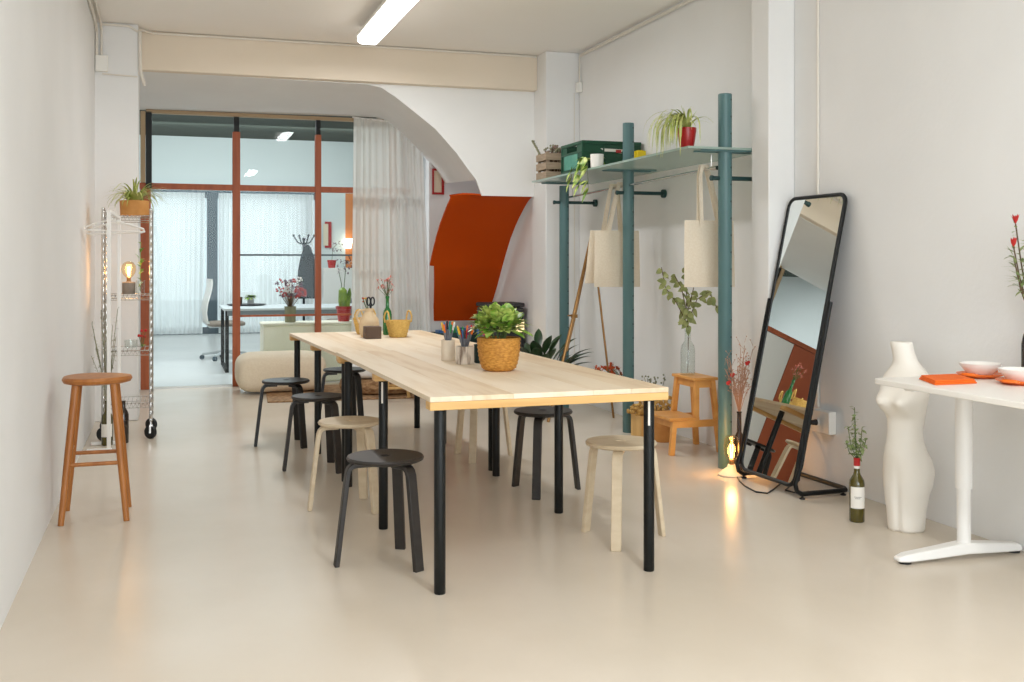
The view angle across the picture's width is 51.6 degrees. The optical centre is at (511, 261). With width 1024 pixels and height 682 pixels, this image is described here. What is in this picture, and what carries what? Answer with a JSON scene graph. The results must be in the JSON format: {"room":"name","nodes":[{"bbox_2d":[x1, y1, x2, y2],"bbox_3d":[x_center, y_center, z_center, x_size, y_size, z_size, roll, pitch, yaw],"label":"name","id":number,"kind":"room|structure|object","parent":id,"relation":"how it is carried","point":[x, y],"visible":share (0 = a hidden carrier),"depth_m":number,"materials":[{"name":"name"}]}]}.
{"room":"design studio","nodes":[
{"label":"design studio","id":0,"kind":"room"},
{"bbox_2d":[0,0,94,628],"bbox_3d":[-1.602,-0.320,2.897,0.150,3.200,11.700,0,0,-18],"label":"wall","id":1,"kind":"structure","parent":0,"point":[47,47],"depth_m":4.85,"materials":[{"name":"white paint"}]},
{"bbox_2d":[88,0,97,54],"bbox_3d":[-2.300,-1.771,5.337,0.024,0.263,6.572,0,0,-18],"label":"cable conduit","id":2,"kind":"object","parent":1,"relation":"attached to","point":[89,1],"visible":1,"depth_m":8.36,"materials":[{"name":"beige"}]},
{"bbox_2d":[95,22,139,421],"bbox_3d":[-3.305,-0.320,8.673,0.477,3.200,0.380,0,0,-18],"label":"pillar","id":3,"kind":"structure","parent":0,"point":[117,98],"depth_m":8.53,"materials":[{"name":"white paint"}]},
{"bbox_2d":[95,55,107,71],"bbox_3d":[-3.274,-1.585,8.460,0.095,0.130,0.045,0,0,-18],"label":"junction box","id":4,"kind":"object","parent":3,"relation":"attached to","point":[101,61],"visible":1,"depth_m":8.44,"materials":[{"name":"white plastic"}]},
{"bbox_2d":[138,31,145,85],"bbox_3d":[-2.998,-1.646,8.597,0.027,0.428,0.102,0,0,6],"label":"cable conduit","id":5,"kind":"object","parent":3,"relation":"attached to","point":[139,32],"visible":1,"depth_m":8.55,"materials":[{"name":"beige"}]},
{"bbox_2d":[140,135,352,267],"bbox_3d":[-5.360,-0.520,18.946,6.300,3.600,0.150,0,0,-18],"label":"wall","id":6,"kind":"structure","parent":0,"point":[175,159],"depth_m":19.20,"materials":[{"name":"white"}]},
{"bbox_2d":[140,189,314,334],"bbox_3d":[-5.580,0.005,18.848,4.220,2.550,0.140,0,0,-18],"label":"window","id":7,"kind":"structure","parent":6,"relation":"in","point":[212,197],"depth_m":18.86,"materials":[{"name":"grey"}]},
{"bbox_2d":[323,222,331,247],"bbox_3d":[-3.394,-0.500,19.481,0.150,0.480,0.033,0,0,-18],"label":"wall picture","id":8,"kind":"object","parent":6,"relation":"attached to","point":[327,227],"visible":1,"depth_m":19.47,"materials":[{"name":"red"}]},
{"bbox_2d":[140,110,375,141],"bbox_3d":[-4.074,-2.280,14.984,6.300,0.120,8.380,0,0,-18],"label":"ceiling","id":9,"kind":"structure","parent":0,"point":[162,124],"depth_m":17.62,"materials":[{"name":"grey paint"}]},
{"bbox_2d":[140,109,383,389],"bbox_3d":[-3.049,-0.125,10.851,4.100,2.810,0.105,0,0,-18],"label":"frame","id":10,"kind":"structure","parent":0,"point":[145,117],"depth_m":10.90,"materials":[{"name":"orange wood"}]},
{"bbox_2d":[140,72,475,182],"bbox_3d":[-2.535,-1.337,10.048,4.380,1.165,1.880,0,0,-18],"label":"arched wall","id":11,"kind":"structure","parent":0,"point":[440,122],"depth_m":9.82,"materials":[{"name":"white paint"}]},
{"bbox_2d":[352,116,388,121],"bbox_3d":[-1.467,-1.502,11.194,0.441,0.051,0.016,0,0,-18],"label":"curtain rod","id":12,"kind":"object","parent":11,"relation":"attached to","point":[352,116],"visible":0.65,"depth_m":11.19,"materials":[{"name":"white metal"}]},
{"bbox_2d":[351,118,430,331],"bbox_3d":[-1.269,-0.134,11.258,0.884,2.767,0.060,0,0,-18],"label":"sheer curtain","id":13,"kind":"object","parent":12,"relation":"hanging from","point":[389,236],"visible":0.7,"depth_m":11.24,"materials":[{"name":"white fabric"}]},
{"bbox_2d":[141,31,536,91],"bbox_3d":[-1.450,-1.758,9.396,3.498,0.325,0.150,0,0,-18],"label":"beam","id":14,"kind":"structure","parent":0,"point":[160,53],"depth_m":9.28,"materials":[{"name":"beige paint"}]},
{"bbox_2d":[102,23,535,57],"bbox_3d":[-1.527,-1.883,9.153,3.755,0.065,0.255,0,0,-18],"label":"cable conduit","id":15,"kind":"object","parent":14,"relation":"attached to","point":[103,24],"visible":0.92,"depth_m":9.20,"materials":[{"name":"beige plastic"}]},
{"bbox_2d":[91,0,682,55],"bbox_3d":[0.035,-1.980,3.618,5.500,0.120,12.060,0,0,-18],"label":"ceiling","id":16,"kind":"structure","parent":0,"point":[518,27],"depth_m":8.36,"materials":[{"name":"paint"}]},
{"bbox_2d":[356,0,418,44],"bbox_3d":[-0.923,-1.843,7.848,0.200,0.156,1.620,0,0,-18],"label":"ceiling light","id":17,"kind":"object","parent":16,"relation":"hanging from","point":[389,13],"visible":1,"depth_m":7.81,"materials":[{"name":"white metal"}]},
{"bbox_2d":[426,160,479,331],"bbox_3d":[-0.631,-0.320,11.696,0.620,3.200,0.160,0,0,-18],"label":"wall","id":18,"kind":"structure","parent":0,"point":[436,205],"depth_m":11.55,"materials":[{"name":"white paint"}]},
{"bbox_2d":[432,168,443,194],"bbox_3d":[-0.805,-0.875,11.535,0.130,0.280,0.030,0,0,-18],"label":"framed picture","id":19,"kind":"object","parent":18,"relation":"attached to","point":[437,181],"visible":0.8,"depth_m":11.53,"materials":[{"name":"beige paper"}]},
{"bbox_2d":[434,171,441,191],"bbox_3d":[-0.811,-0.875,11.540,0.088,0.236,0.008,0,0,-18],"label":"print","id":20,"kind":"object","parent":19,"relation":"attached to","point":[437,178],"depth_m":11.54,"materials":[{"name":"beige"}]},
{"bbox_2d":[476,89,533,196],"bbox_3d":[-0.050,-1.266,9.880,0.595,1.307,0.025,0,0,-18],"label":"wall","id":21,"kind":"structure","parent":0,"point":[504,119],"depth_m":9.86,"materials":[{"name":"white paint"}]},
{"bbox_2d":[430,193,531,320],"bbox_3d":[-0.402,-0.007,10.575,0.765,1.264,1.505,0,0,-18],"label":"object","id":22,"kind":"object","parent":21,"relation":"attached to","point":[475,231],"visible":0.94,"depth_m":10.62,"materials":[{"name":"orange paint"}]},
{"bbox_2d":[0,333,1023,681],"bbox_3d":[-2.061,1.340,9.266,7.000,0.120,24.100,0,0,-18],"label":"floor","id":23,"kind":"structure","parent":0,"point":[220,569],"depth_m":4.33,"materials":[{"name":"beige paint"}]},
{"bbox_2d":[58,373,132,525],"bbox_3d":[-2.092,0.927,5.345,0.338,0.710,0.359,0,0,-18],"label":"bar stool","id":24,"kind":"object","parent":23,"relation":"on","point":[77,381],"visible":1,"depth_m":5.25,"materials":[{"name":"brown wood"}]},
{"bbox_2d":[86,210,120,450],"bbox_3d":[-2.800,0.463,7.287,0.212,1.632,0.320,0,0,-18],"label":"rail","id":25,"kind":"object","parent":23,"relation":"on","point":[110,213],"visible":0.74,"depth_m":7.15,"materials":[{"name":"white metal"}]},
{"bbox_2d":[84,206,144,232],"bbox_3d":[-2.718,-0.292,7.258,0.394,0.179,0.013,0,0,-24],"label":"hanger","id":26,"kind":"object","parent":25,"relation":"hanging from","point":[110,206],"visible":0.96,"depth_m":7.25,"materials":[{"name":"white plastic"}]},
{"bbox_2d":[101,400,112,445],"bbox_3d":[-2.833,1.125,7.417,0.078,0.310,0.078,0,0,-18],"label":"wine bottle","id":27,"kind":"object","parent":23,"relation":"on","point":[104,415],"visible":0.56,"depth_m":7.38,"materials":[{"name":"green glass"}]},
{"bbox_2d":[91,302,118,400],"bbox_3d":[-2.846,0.636,7.408,0.198,0.710,0.112,0,0,-18],"label":"bouquet","id":28,"kind":"object","parent":27,"relation":"in","point":[104,341],"visible":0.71,"depth_m":7.41,"materials":[{"name":"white plant"}]},
{"bbox_2d":[122,400,128,442],"bbox_3d":[-2.750,1.130,7.503,0.072,0.300,0.072,0,0,-18],"label":"bottle","id":29,"kind":"object","parent":23,"relation":"on","point":[125,412],"visible":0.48,"depth_m":7.49,"materials":[{"name":"brown glass"}]},
{"bbox_2d":[96,207,156,440],"bbox_3d":[-2.838,0.445,7.827,0.411,1.671,0.468,0,0,-18],"label":"wire cart","id":30,"kind":"object","parent":23,"relation":"on","point":[150,431],"visible":0.73,"depth_m":7.69,"materials":[{"name":"silver metal"}]},
{"bbox_2d":[105,215,148,222],"bbox_3d":[-2.838,-0.318,7.837,0.330,0.043,0.395,0,0,-18],"label":"wire shelf","id":31,"kind":"object","parent":30,"relation":"attached to","point":[124,217],"depth_m":7.68,"materials":[{"name":"silver metal"}]},
{"bbox_2d":[105,293,148,300],"bbox_3d":[-2.838,0.257,7.837,0.330,0.043,0.395,0,0,-18],"label":"wire shelf","id":32,"kind":"object","parent":30,"relation":"attached to","point":[105,293],"depth_m":7.69,"materials":[{"name":"silver metal"}]},
{"bbox_2d":[105,346,148,355],"bbox_3d":[-2.838,0.657,7.837,0.330,0.043,0.395,0,0,-18],"label":"wire shelf","id":33,"kind":"object","parent":30,"relation":"attached to","point":[123,350],"depth_m":7.68,"materials":[{"name":"silver metal"}]},
{"bbox_2d":[105,396,148,408],"bbox_3d":[-2.838,1.037,7.837,0.330,0.043,0.395,0,0,-18],"label":"wire shelf","id":34,"kind":"object","parent":30,"relation":"attached to","point":[127,403],"depth_m":7.69,"materials":[{"name":"silver metal"}]},
{"bbox_2d":[122,262,134,293],"bbox_3d":[-2.824,0.115,7.810,0.104,0.241,0.104,0,0,-18],"label":"lamp","id":35,"kind":"object","parent":30,"relation":"on","point":[128,287],"visible":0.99,"depth_m":7.77,"materials":[{"name":"grey concrete"}]},
{"bbox_2d":[107,177,169,214],"bbox_3d":[-2.784,-0.483,7.864,0.482,0.286,0.600,0,0,-34],"label":"spider plant","id":36,"kind":"object","parent":30,"relation":"on","point":[134,204],"visible":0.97,"depth_m":7.75,"materials":[{"name":"green plant"}]},
{"bbox_2d":[140,192,204,334],"bbox_3d":[-6.322,0.020,18.366,1.920,2.480,0.088,0,0,-18],"label":"curtain","id":37,"kind":"object","parent":23,"relation":"on","point":[178,234],"visible":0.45,"depth_m":18.52,"materials":[{"name":"white fabric"}]},
{"bbox_2d":[199,279,245,360],"bbox_3d":[-3.785,0.750,13.989,0.640,1.059,0.612,0,0,-26],"label":"office chair","id":38,"kind":"object","parent":23,"relation":"on","point":[209,282],"visible":0.64,"depth_m":13.79,"materials":[{"name":"white plastic"}]},
{"bbox_2d":[219,193,313,332],"bbox_3d":[-4.395,0.020,18.991,1.662,2.480,0.090,0,0,-18],"label":"curtain","id":39,"kind":"object","parent":23,"relation":"on","point":[268,222],"visible":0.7,"depth_m":18.97,"materials":[{"name":"white fabric"}]},
{"bbox_2d":[254,377,309,448],"bbox_3d":[-1.609,1.052,7.415,0.383,0.455,0.398,0,0,-18],"label":"round stool","id":40,"kind":"object","parent":23,"relation":"on","point":[300,434],"visible":0.98,"depth_m":7.34,"materials":[{"name":"black wood"}]},
{"bbox_2d":[219,303,351,372],"bbox_3d":[-2.579,0.910,13.067,1.940,0.740,1.150,0,0,-18],"label":"office desk","id":41,"kind":"object","parent":23,"relation":"on","point":[268,309],"visible":0.56,"depth_m":12.52,"materials":[{"name":"white"}]},
{"bbox_2d":[292,234,314,320],"bbox_3d":[-3.222,0.425,16.407,0.361,1.710,0.360,0,0,-18],"label":"coat stand","id":42,"kind":"object","parent":23,"relation":"on","point":[293,235],"visible":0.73,"depth_m":16.39,"materials":[{"name":"black metal"}]},
{"bbox_2d":[297,245,314,298],"bbox_3d":[-3.137,0.147,16.245,0.334,0.825,0.200,0,0,-18],"label":"coat","id":43,"kind":"object","parent":42,"relation":"hanging from","point":[306,269],"visible":0.79,"depth_m":16.17,"materials":[{"name":"grey fabric"}]},
{"bbox_2d":[259,320,351,380],"bbox_3d":[-2.043,0.964,11.569,1.365,0.632,0.450,0,0,-18],"label":"bench","id":44,"kind":"object","parent":23,"relation":"on","point":[274,335],"visible":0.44,"depth_m":11.28,"materials":[{"name":"beige wood"}]},
{"bbox_2d":[275,276,306,321],"bbox_3d":[-2.374,0.401,11.430,0.315,0.494,0.258,0,0,-18],"label":"flower vase","id":45,"kind":"object","parent":44,"relation":"on","point":[290,308],"visible":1,"depth_m":11.39,"materials":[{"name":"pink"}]},
{"bbox_2d":[336,256,351,321],"bbox_3d":[-1.831,0.288,11.596,0.199,0.720,0.180,0,0,14],"label":"cactus pot","id":46,"kind":"object","parent":44,"relation":"on","point":[344,298],"visible":0.93,"depth_m":11.56,"materials":[{"name":"red ceramic"}]},
{"bbox_2d":[282,392,340,473],"bbox_3d":[-1.224,1.052,6.552,0.383,0.455,0.398,0,0,-18],"label":"round stool","id":47,"kind":"object","parent":23,"relation":"on","point":[333,437],"visible":0.94,"depth_m":6.48,"materials":[{"name":"black wood"}]},
{"bbox_2d":[321,268,351,319],"bbox_3d":[-2.639,0.685,16.167,0.520,1.190,0.415,0,0,-18],"label":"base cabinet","id":48,"kind":"object","parent":23,"relation":"on","point":[330,280],"visible":0.16,"depth_m":15.94,"materials":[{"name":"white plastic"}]},
{"bbox_2d":[266,384,413,402],"bbox_3d":[-1.533,1.274,10.426,1.720,0.012,1.220,0,0,-14],"label":"jute rug","id":49,"kind":"object","parent":23,"relation":"on","point":[284,396],"visible":0.25,"depth_m":10.07,"materials":[{"name":"brown wicker"}]},
{"bbox_2d":[235,350,325,391],"bbox_3d":[-2.301,1.080,10.524,0.860,0.376,0.600,0,0,-18],"label":"pouf","id":50,"kind":"object","parent":49,"relation":"on","point":[251,368],"visible":0.73,"depth_m":10.24,"materials":[{"name":"beige fabric"}]},
{"bbox_2d":[339,378,406,394],"bbox_3d":[-1.254,1.196,10.506,0.910,0.142,0.910,0,0,-18],"label":"woven pouf","id":51,"kind":"object","parent":49,"relation":"on","point":[369,387],"visible":0.11,"depth_m":10.08,"materials":[{"name":"wicker"}]},
{"bbox_2d":[307,416,378,514],"bbox_3d":[-0.871,1.052,5.521,0.383,0.455,0.398,0,0,-18],"label":"round stool","id":52,"kind":"object","parent":23,"relation":"on","point":[365,437],"visible":0.97,"depth_m":5.45,"materials":[{"name":"brown wood"}]},
{"bbox_2d":[321,367,365,415],"bbox_3d":[-1.320,1.052,8.193,0.383,0.455,0.398,0,0,-18],"label":"round stool","id":53,"kind":"object","parent":23,"relation":"on","point":[356,378],"visible":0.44,"depth_m":8.12,"materials":[{"name":"black wood"}]},
{"bbox_2d":[333,449,423,572],"bbox_3d":[-0.566,1.052,4.516,0.383,0.455,0.398,0,0,-18],"label":"round stool","id":54,"kind":"object","parent":23,"relation":"on","point":[400,461],"visible":1,"depth_m":4.45,"materials":[{"name":"black wood"}]},
{"bbox_2d":[289,330,491,481],"bbox_3d":[-0.857,0.907,7.226,1.020,0.745,1.990,0,0,-20],"label":"work table","id":55,"kind":"object","parent":23,"relation":"on","point":[329,342],"visible":0.45,"depth_m":7.05,"materials":[{"name":"brown wood"}]},
{"bbox_2d":[355,308,378,336],"bbox_3d":[-1.019,0.432,7.559,0.147,0.205,0.147,0,0,27],"label":"jug","id":56,"kind":"object","parent":55,"relation":"on","point":[368,318],"visible":0.77,"depth_m":7.52,"materials":[{"name":"beige ceramic"}]},
{"bbox_2d":[363,326,380,338],"bbox_3d":[-0.978,0.492,7.420,0.110,0.085,0.110,0,0,-18],"label":"box","id":57,"kind":"object","parent":55,"relation":"on","point":[369,332],"visible":1,"depth_m":7.37,"materials":[{"name":"brown"}]},
{"bbox_2d":[383,310,412,337],"bbox_3d":[-0.813,0.439,7.558,0.200,0.192,0.180,0,0,-38],"label":"straw basket","id":58,"kind":"object","parent":55,"relation":"on","point":[396,328],"visible":1,"depth_m":7.50,"materials":[{"name":"yellow wicker"}]},
{"bbox_2d":[454,407,512,463],"bbox_3d":[-0.184,1.052,6.953,0.383,0.455,0.398,0,0,-18],"label":"round stool","id":59,"kind":"object","parent":23,"relation":"on","point":[473,412],"visible":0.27,"depth_m":6.98,"materials":[{"name":"brown wood"}]},
{"bbox_2d":[476,302,524,351],"bbox_3d":[-0.115,0.838,10.350,0.390,0.885,0.380,0,0,-18],"label":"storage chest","id":60,"kind":"object","parent":23,"relation":"on","point":[518,305],"visible":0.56,"depth_m":10.22,"materials":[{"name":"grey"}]},
{"bbox_2d":[336,349,667,594],"bbox_3d":[-0.182,0.897,5.220,1.010,0.765,2.160,0,0,-19],"label":"work table","id":61,"kind":"object","parent":23,"relation":"on","point":[536,380],"visible":0.85,"depth_m":4.53,"materials":[{"name":"brown wood"}]},
{"bbox_2d":[441,339,454,360],"bbox_3d":[-0.334,0.461,5.537,0.072,0.108,0.072,0,0,-18],"label":"pen cup","id":62,"kind":"object","parent":61,"relation":"on","point":[447,346],"visible":1,"depth_m":5.51,"materials":[{"name":"white ceramic"}]},
{"bbox_2d":[456,345,473,364],"bbox_3d":[-0.238,0.470,5.358,0.093,0.090,0.093,0,0,-18],"label":"pen cup","id":63,"kind":"object","parent":61,"relation":"on","point":[464,355],"visible":0.98,"depth_m":5.32,"materials":[{"name":"ceramic"}]},
{"bbox_2d":[477,336,520,371],"bbox_3d":[-0.062,0.436,5.026,0.210,0.158,0.210,0,0,-18],"label":"basket","id":64,"kind":"object","parent":61,"relation":"on","point":[495,353],"depth_m":4.95,"materials":[{"name":"wicker"}]},
{"bbox_2d":[468,302,533,371],"bbox_3d":[-0.050,0.351,5.015,0.314,0.327,0.314,0,0,6],"label":"plant","id":65,"kind":"object","parent":61,"relation":"on","point":[497,353],"visible":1,"depth_m":4.96,"materials":[{"name":"green plant"}]},
{"bbox_2d":[512,406,580,499],"bbox_3d":[0.199,1.052,5.920,0.383,0.455,0.398,0,0,-18],"label":"round stool","id":66,"kind":"object","parent":23,"relation":"on","point":[539,413],"visible":0.94,"depth_m":5.93,"materials":[{"name":"black wood"}]},
{"bbox_2d":[521,329,590,406],"bbox_3d":[0.223,0.928,8.883,0.914,0.704,0.948,0,0,-18],"label":"plant","id":67,"kind":"object","parent":23,"relation":"on","point":[534,348],"visible":0.38,"depth_m":8.74,"materials":[{"name":"green plant"}]},
{"bbox_2d":[547,242,614,421],"bbox_3d":[0.540,0.534,8.634,0.613,1.499,0.123,0,0,-23],"label":"easel","id":68,"kind":"object","parent":23,"relation":"on","point":[574,315],"visible":0.62,"depth_m":8.65,"materials":[{"name":"brown wood"}]},
{"bbox_2d":[581,435,665,551],"bbox_3d":[0.529,1.052,4.903,0.383,0.455,0.398,0,0,-18],"label":"round stool","id":69,"kind":"object","parent":23,"relation":"on","point":[618,444],"visible":0.89,"depth_m":4.87,"materials":[{"name":"brown wood"}]},
{"bbox_2d":[532,93,751,468],"bbox_3d":[0.895,0.118,7.928,0.597,2.324,2.960,0,0,-18],"label":"shelving rack","id":70,"kind":"object","parent":23,"relation":"on","point":[630,167],"visible":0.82,"depth_m":7.29,"materials":[{"name":"teal metal"}]},
{"bbox_2d":[536,151,560,179],"bbox_3d":[0.381,-0.824,9.160,0.280,0.235,0.250,0,0,-18],"label":"wooden crate","id":71,"kind":"object","parent":70,"relation":"on","point":[548,165],"visible":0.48,"depth_m":9.03,"materials":[{"name":"brown wood"}]},
{"bbox_2d":[531,140,560,171],"bbox_3d":[0.368,-0.908,9.137,0.358,0.306,0.284,0,0,-18],"label":"dried flowers","id":72,"kind":"object","parent":71,"relation":"in","point":[554,149],"visible":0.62,"depth_m":9.11,"materials":[{"name":"brown plant"}]},
{"bbox_2d":[566,157,604,201],"bbox_3d":[0.602,-0.629,8.110,0.323,0.389,0.417,0,0,-18],"label":"pothos","id":73,"kind":"object","parent":70,"relation":"on","point":[582,161],"visible":0.68,"depth_m":8.07,"materials":[{"name":"green plant"}]},
{"bbox_2d":[590,154,603,167],"bbox_3d":[0.641,-0.758,7.988,0.102,0.105,0.102,0,0,-18],"label":"flower pot","id":74,"kind":"object","parent":70,"relation":"on","point":[596,160],"visible":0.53,"depth_m":7.94,"materials":[{"name":"white ceramic"}]},
{"bbox_2d":[561,140,640,173],"bbox_3d":[0.714,-0.829,8.559,0.508,0.245,0.469,0,0,-18],"label":"plastic crate","id":75,"kind":"object","parent":70,"relation":"on","point":[612,151],"visible":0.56,"depth_m":8.35,"materials":[{"name":"green plastic"}]},
{"bbox_2d":[585,184,622,282],"bbox_3d":[0.757,-0.222,8.238,0.394,0.773,0.060,0,0,-14],"label":"tote bag","id":76,"kind":"object","parent":70,"relation":"hanging from","point":[589,278],"visible":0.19,"depth_m":8.21,"materials":[{"name":"fabric"}]},
{"bbox_2d":[594,182,639,286],"bbox_3d":[0.803,-0.210,8.092,0.368,0.800,0.070,0,0,-21],"label":"tote bag","id":77,"kind":"object","parent":70,"relation":"hanging from","point":[608,249],"visible":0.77,"depth_m":8.06,"materials":[{"name":"fabric"}]},
{"bbox_2d":[643,106,709,156],"bbox_3d":[1.026,-0.817,6.665,0.412,0.348,0.526,0,0,-18],"label":"spider plant","id":78,"kind":"object","parent":70,"relation":"on","point":[686,134],"visible":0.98,"depth_m":6.58,"materials":[{"name":"green plant"}]},
{"bbox_2d":[684,164,734,286],"bbox_3d":[1.264,-0.231,6.780,0.364,0.782,0.062,0,0,-23],"label":"tote bag","id":79,"kind":"object","parent":70,"relation":"hanging from","point":[700,235],"visible":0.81,"depth_m":6.74,"materials":[{"name":"fabric"}]},
{"bbox_2d":[627,401,661,436],"bbox_3d":[0.975,1.117,7.751,0.275,0.324,0.307,0,0,-18],"label":"wooden planter","id":80,"kind":"object","parent":23,"relation":"on","point":[636,410],"visible":0.48,"depth_m":7.70,"materials":[{"name":"brown wood"}]},
{"bbox_2d":[654,410,669,442],"bbox_3d":[1.078,1.170,7.562,0.132,0.220,0.131,0,0,-18],"label":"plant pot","id":81,"kind":"object","parent":23,"relation":"on","point":[661,432],"visible":0.48,"depth_m":7.51,"materials":[{"name":"brown ceramic"}]},
{"bbox_2d":[654,372,717,455],"bbox_3d":[1.174,1.028,7.233,0.395,0.505,0.377,0,0,-18],"label":"step stool","id":82,"kind":"object","parent":23,"relation":"on","point":[674,419],"visible":0.89,"depth_m":7.12,"materials":[{"name":"brown wood"}]},
{"bbox_2d":[680,329,694,374],"bbox_3d":[1.211,0.620,7.300,0.100,0.310,0.100,0,0,-18],"label":"glass vase","id":83,"kind":"object","parent":82,"relation":"on","point":[684,329],"visible":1,"depth_m":7.31,"materials":[{"name":"glass"}]},
{"bbox_2d":[656,267,717,371],"bbox_3d":[1.204,0.375,7.281,0.437,0.760,0.124,0,0,3],"label":"eucalyptus branches","id":84,"kind":"object","parent":83,"relation":"in","point":[685,313],"visible":0.95,"depth_m":7.27,"materials":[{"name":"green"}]},
{"bbox_2d":[718,436,741,477],"bbox_3d":[1.317,1.158,6.357,0.160,0.244,0.160,0,0,-18],"label":"lamp","id":85,"kind":"object","parent":23,"relation":"on","point":[730,471],"visible":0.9,"depth_m":6.32,"materials":[{"name":"beige"}]},
{"bbox_2d":[733,411,742,470],"bbox_3d":[1.399,1.100,6.526,0.074,0.360,0.073,0,0,-18],"label":"bottle","id":86,"kind":"object","parent":23,"relation":"on","point":[737,441],"visible":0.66,"depth_m":6.51,"materials":[{"name":"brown glass"}]},
{"bbox_2d":[725,336,755,411],"bbox_3d":[1.386,0.695,6.483,0.198,0.491,0.122,0,0,-18],"label":"twigs","id":87,"kind":"object","parent":86,"relation":"in","point":[739,393],"visible":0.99,"depth_m":6.49,"materials":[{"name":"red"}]},
{"bbox_2d":[735,192,847,499],"bbox_3d":[1.593,0.446,6.042,0.376,1.667,0.621,0,0,-19],"label":"mirror","id":88,"kind":"object","parent":23,"relation":"on","point":[775,435],"visible":1,"depth_m":6.01,"materials":[{"name":"black metal"}]},
{"bbox_2d":[849,457,864,522],"bbox_3d":[1.703,1.123,5.233,0.076,0.314,0.076,0,0,-18],"label":"wine bottle","id":89,"kind":"object","parent":23,"relation":"on","point":[856,482],"visible":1,"depth_m":5.21,"materials":[{"name":"green glass"}]},
{"bbox_2d":[844,406,867,461],"bbox_3d":[1.699,0.854,5.234,0.124,0.276,0.074,0,0,-18],"label":"leafy sprig","id":90,"kind":"object","parent":89,"relation":"in","point":[851,446],"visible":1,"depth_m":5.23,"materials":[{"name":"green plant"}]},
{"bbox_2d":[876,341,934,533],"bbox_3d":[1.880,0.832,5.069,0.338,0.897,0.239,0,0,-43],"label":"sculpture","id":91,"kind":"object","parent":23,"relation":"on","point":[908,467],"visible":0.94,"depth_m":5.00,"materials":[{"name":"white ceramic"}]},
{"bbox_2d":[875,376,1023,564],"bbox_3d":[2.149,0.892,3.907,0.670,0.775,1.705,0,0,-18],"label":"desk","id":92,"kind":"object","parent":23,"relation":"on","point":[991,391],"visible":0.89,"depth_m":4.56,"materials":[{"name":"white metal"}]},
{"bbox_2d":[919,374,976,384],"bbox_3d":[1.834,0.495,4.480,0.284,0.018,0.210,0,0,-18],"label":"folded napkin","id":93,"kind":"object","parent":92,"relation":"on","point":[937,379],"visible":1,"depth_m":4.40,"materials":[{"name":"orange fabric"}]},
{"bbox_2d":[956,370,1002,378],"bbox_3d":[2.051,0.491,4.645,0.196,0.027,0.223,0,0,8],"label":"plate","id":94,"kind":"object","parent":92,"relation":"on","point":[996,374],"visible":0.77,"depth_m":4.57,"materials":[{"name":"orange ceramic"}]},
{"bbox_2d":[958,361,1001,374],"bbox_3d":[2.051,0.469,4.645,0.176,0.052,0.176,0,0,-18],"label":"bowl","id":95,"kind":"object","parent":94,"relation":"on","point":[976,367],"visible":0.88,"depth_m":4.59,"materials":[{"name":"white ceramic"}]},
{"bbox_2d":[995,377,1023,385],"bbox_3d":[2.108,0.491,4.390,0.196,0.027,0.223,0,0,8],"label":"plate","id":96,"kind":"object","parent":92,"relation":"on","point":[1003,380],"visible":0.77,"depth_m":4.32,"materials":[{"name":"orange ceramic"}]},
{"bbox_2d":[998,367,1023,381],"bbox_3d":[2.108,0.469,4.390,0.176,0.052,0.176,0,0,-18],"label":"bowl","id":97,"kind":"object","parent":96,"relation":"on","point":[1010,373],"visible":0.88,"depth_m":4.36,"materials":[{"name":"white ceramic"}]},
{"bbox_2d":[1021,334,1023,366],"bbox_3d":[2.239,0.360,4.580,0.072,0.290,0.071,0,0,-18],"label":"bottle","id":98,"kind":"object","parent":92,"relation":"on","point":[1022,341],"visible":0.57,"depth_m":4.58,"materials":[{"name":"brown glass"}]},
{"bbox_2d":[1004,214,1023,299],"bbox_3d":[2.204,0.014,4.573,0.205,0.445,0.165,0,0,-18],"label":"branches","id":99,"kind":"object","parent":98,"relation":"in","point":[1015,218],"visible":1,"depth_m":4.57,"materials":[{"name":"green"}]},
{"bbox_2d":[492,198,531,343],"bbox_3d":[0.071,-0.320,10.989,0.280,3.200,1.940,0,0,-18],"label":"wall","id":100,"kind":"structure","parent":0,"point":[515,280],"depth_m":10.50,"materials":[{"name":"white paint"}]},
{"bbox_2d":[532,51,578,363],"bbox_3d":[0.406,-0.320,9.878,0.330,3.200,0.380,0,0,-18],"label":"pillar","id":101,"kind":"structure","parent":0,"point":[557,72],"depth_m":9.71,"materials":[{"name":"white paint"}]},
{"bbox_2d":[574,93,574,363],"bbox_3d":[0.572,-0.145,9.723,0.008,2.810,0.008,0,0,-18],"label":"cable conduit","id":102,"kind":"object","parent":101,"relation":"attached to","point":[574,93],"visible":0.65,"depth_m":9.72,"materials":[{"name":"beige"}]},
{"bbox_2d":[752,0,793,379],"bbox_3d":[1.591,-0.320,6.467,0.180,3.200,0.200,0,0,-18],"label":"pillar","id":103,"kind":"structure","parent":0,"point":[772,20],"depth_m":6.39,"materials":[{"name":"white paint"}]},
{"bbox_2d":[579,0,1023,550],"bbox_3d":[2.437,-0.320,4.397,0.150,3.200,12.060,0,0,-18],"label":"wall","id":104,"kind":"structure","parent":0,"point":[921,102],"depth_m":5.74,"materials":[{"name":"white paint"}]},
{"bbox_2d":[579,0,693,56],"bbox_3d":[1.491,-1.885,7.002,0.028,0.028,5.600,0,0,-18],"label":"cable conduit","id":105,"kind":"object","parent":104,"relation":"attached to","point":[686,1],"visible":1,"depth_m":8.46,"materials":[{"name":"beige plastic"}]},
{"bbox_2d":[816,0,818,406],"bbox_3d":[1.778,-0.515,6.160,0.016,2.710,0.016,0,0,-18],"label":"cable conduit","id":106,"kind":"object","parent":104,"relation":"attached to","point":[817,1],"visible":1,"depth_m":6.15,"materials":[{"name":"beige plastic"}]},
{"bbox_2d":[811,408,835,434],"bbox_3d":[1.783,0.915,6.077,0.054,0.130,0.180,0,0,-18],"label":"wall socket","id":107,"kind":"object","parent":104,"relation":"attached to","point":[826,419],"visible":0.92,"depth_m":6.03,"materials":[{"name":"white plastic"}]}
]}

